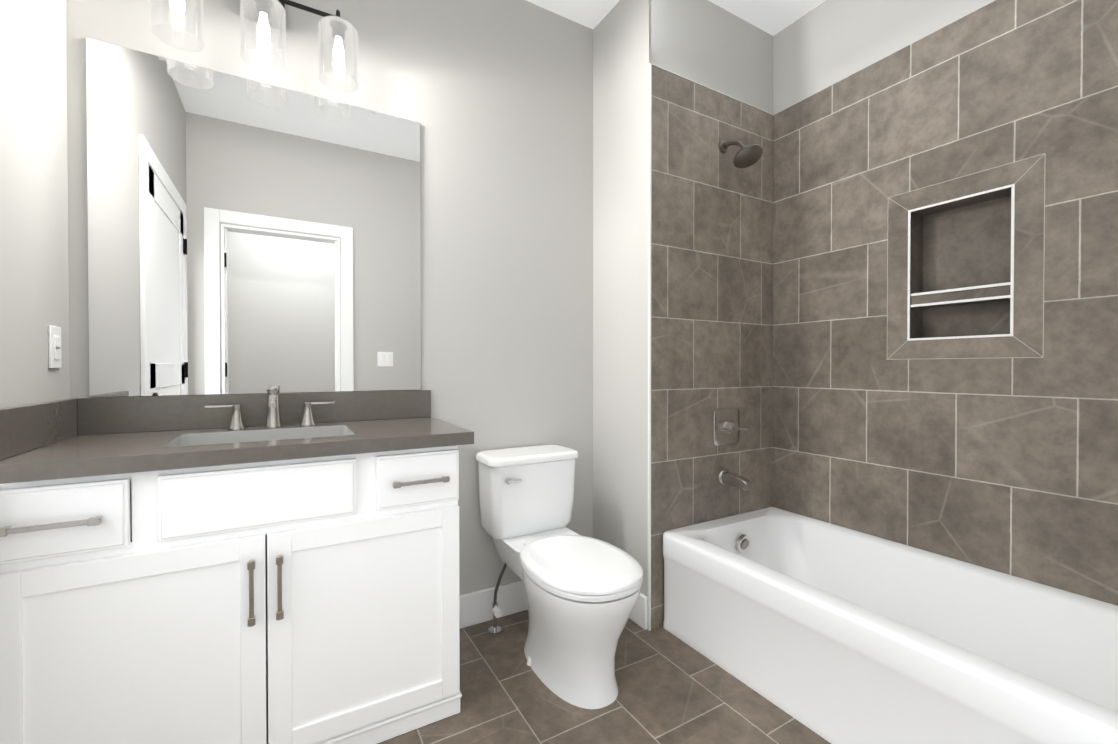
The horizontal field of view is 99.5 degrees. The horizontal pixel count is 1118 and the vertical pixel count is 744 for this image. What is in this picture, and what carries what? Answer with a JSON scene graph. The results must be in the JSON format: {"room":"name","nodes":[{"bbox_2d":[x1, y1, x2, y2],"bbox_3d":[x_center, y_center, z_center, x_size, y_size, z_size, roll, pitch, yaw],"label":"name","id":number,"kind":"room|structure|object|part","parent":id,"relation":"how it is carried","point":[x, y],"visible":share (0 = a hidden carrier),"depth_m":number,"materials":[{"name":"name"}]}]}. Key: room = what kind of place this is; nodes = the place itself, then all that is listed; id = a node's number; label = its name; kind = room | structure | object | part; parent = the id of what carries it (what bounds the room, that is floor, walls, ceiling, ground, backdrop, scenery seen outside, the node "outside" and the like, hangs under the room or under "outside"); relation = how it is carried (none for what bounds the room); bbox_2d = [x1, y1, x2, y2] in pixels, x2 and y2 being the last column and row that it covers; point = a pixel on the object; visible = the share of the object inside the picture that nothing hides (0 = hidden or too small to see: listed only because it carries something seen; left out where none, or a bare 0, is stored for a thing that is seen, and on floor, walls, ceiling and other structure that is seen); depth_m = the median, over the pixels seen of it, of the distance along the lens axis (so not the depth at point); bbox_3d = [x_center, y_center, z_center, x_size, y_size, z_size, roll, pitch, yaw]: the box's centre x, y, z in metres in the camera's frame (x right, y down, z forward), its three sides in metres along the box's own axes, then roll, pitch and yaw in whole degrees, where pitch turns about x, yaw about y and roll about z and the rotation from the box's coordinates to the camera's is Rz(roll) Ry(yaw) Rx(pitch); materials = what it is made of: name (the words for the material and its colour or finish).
{"room":"bathroom","nodes":[
{"label":"bathroom","id":0,"kind":"room"},
{"bbox_2d":[0,0,69,407],"bbox_3d":[-1.013,-0.282,0.522,0.120,2.753,2.190,0,1,-30],"label":"wall","id":1,"kind":"structure","parent":0,"point":[34,268],"depth_m":1.20,"materials":[{"name":"grey paint"}]},
{"bbox_2d":[48,326,60,367],"bbox_3d":[-1.387,-0.068,1.305,0.011,0.115,0.070,0,1,-30],"label":"light switch","id":2,"kind":"object","parent":1,"relation":"attached to","point":[54,345],"visible":1,"depth_m":1.29,"materials":[{"name":"white plastic"}]},
{"bbox_2d":[66,0,592,594],"bbox_3d":[-0.667,-0.295,1.911,1.864,2.753,0.130,0,1,-30],"label":"wall","id":3,"kind":"structure","parent":0,"point":[494,98],"depth_m":1.78,"materials":[{"name":"grey paint"}]},
{"bbox_3d":[-0.982,-0.463,1.658,0.983,1.076,0.009,0,1,-30],"label":"mirror","id":4,"kind":"part","parent":3,"relation":"part of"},
{"bbox_2d":[150,0,357,92],"bbox_3d":[-0.971,-1.161,1.557,0.567,0.312,0.184,0,1,-30],"label":"sconce","id":5,"kind":"object","parent":3,"relation":"attached to","point":[265,15],"visible":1,"depth_m":1.54,"materials":[{"name":"glass"}]},
{"bbox_2d":[459,580,527,628],"bbox_3d":[-0.189,1.011,2.124,0.834,0.137,0.020,0,1,-30],"label":"baseboard","id":6,"kind":"structure","parent":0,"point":[475,607],"depth_m":2.05,"materials":[{"name":"white wood"}]},
{"bbox_2d":[378,610,830,743],"bbox_3d":[0.247,1.117,1.263,3.029,0.060,2.190,0,1,-30],"label":"floor","id":7,"kind":"structure","parent":0,"point":[673,689],"depth_m":1.54,"materials":[{"name":"tile"}]},
{"bbox_2d":[0,445,461,743],"bbox_3d":[-0.865,0.656,1.433,1.032,0.860,0.534,0,1,-30],"label":"bathroom vanity","id":8,"kind":"object","parent":7,"relation":"on","point":[314,600],"visible":1,"depth_m":1.20,"materials":[{"name":"white wood"}]},
{"bbox_2d":[0,390,473,483],"bbox_3d":[-0.856,0.151,1.438,1.061,0.147,0.526,0,1,-30],"label":"countertop","id":9,"kind":"structure","parent":8,"relation":"on","point":[70,438],"depth_m":1.40,"materials":[{"name":"grey stone"}]},
{"bbox_2d":[204,386,334,429],"bbox_3d":[-0.936,0.117,1.549,0.374,0.136,0.145,0,1,-30],"label":"faucet","id":10,"kind":"object","parent":9,"relation":"on","point":[273,417],"visible":1,"depth_m":1.57,"materials":[{"name":"silver metal"}]},
{"bbox_2d":[476,445,642,708],"bbox_3d":[0.004,0.712,1.792,0.416,0.741,0.763,0,1,-30],"label":"toilet","id":11,"kind":"object","parent":7,"relation":"on","point":[582,594],"visible":1,"depth_m":1.65,"materials":[{"name":"white ceramic"}]},
{"bbox_2d":[663,507,1117,743],"bbox_3d":[1.128,0.883,1.531,0.729,0.403,1.514,0,1,-30],"label":"bathtub","id":12,"kind":"object","parent":7,"relation":"on","point":[832,633],"visible":1,"depth_m":1.49,"materials":[{"name":"white ceramic"}]},
{"bbox_2d":[525,0,825,35],"bbox_3d":[0.329,-1.688,0.463,3.659,0.060,3.610,0,1,-30],"label":"ceiling","id":13,"kind":"structure","parent":0,"point":[772,17],"depth_m":2.19,"materials":[{"name":"white paint"}]},
{"bbox_2d":[593,0,773,607],"bbox_3d":[0.693,-0.301,2.463,1.044,2.753,0.532,0,1,-30],"label":"wall","id":14,"kind":"structure","parent":0,"point":[707,43],"depth_m":2.13,"materials":[{"name":"grey paint"}]},
{"bbox_2d":[629,593,646,629],"bbox_3d":[0.271,1.011,2.146,0.016,0.137,0.382,0,1,-30],"label":"baseboard","id":15,"kind":"structure","parent":14,"relation":"attached to","point":[638,615],"depth_m":2.00,"materials":[{"name":"white wood"}]},
{"bbox_2d":[647,63,773,630],"bbox_3d":[0.719,-0.099,2.166,0.797,2.356,0.012,0,1,-30],"label":"wall tile","id":16,"kind":"structure","parent":14,"relation":"attached to","point":[710,273],"depth_m":2.12,"materials":[{"name":"brown tile"}]},
{"bbox_2d":[713,408,747,445],"bbox_3d":[0.790,0.253,2.169,0.170,0.170,0.063,0,1,-30],"label":"shower valve","id":17,"kind":"object","parent":16,"relation":"attached to","point":[726,427],"visible":1,"depth_m":2.17,"materials":[{"name":"silver metal"}]},
{"bbox_2d":[718,469,751,490],"bbox_3d":[0.797,0.487,2.131,0.072,0.072,0.140,0,1,-30],"label":"tub spout","id":18,"kind":"object","parent":16,"relation":"attached to","point":[725,477],"visible":1,"depth_m":2.12,"materials":[{"name":"silver metal"}]},
{"bbox_2d":[718,140,762,167],"bbox_3d":[0.797,-0.981,2.084,0.123,0.158,0.198,0,1,-30],"label":"shower head","id":19,"kind":"object","parent":16,"relation":"attached to","point":[746,156],"visible":1,"depth_m":2.05},
{"bbox_2d":[773,0,994,116],"bbox_3d":[1.588,-0.293,1.716,0.240,2.753,1.658,0,1,-30],"label":"wall","id":20,"kind":"structure","parent":0,"point":[824,45],"depth_m":2.06,"materials":[{"name":"grey paint"}]},
{"bbox_2d":[772,0,1117,605],"bbox_3d":[1.490,-0.093,1.725,0.103,2.353,1.528,0,1,-30],"label":"wall tiles","id":21,"kind":"structure","parent":20,"relation":"attached to","point":[945,292],"depth_m":1.71,"materials":[{"name":"brown"}]}
]}

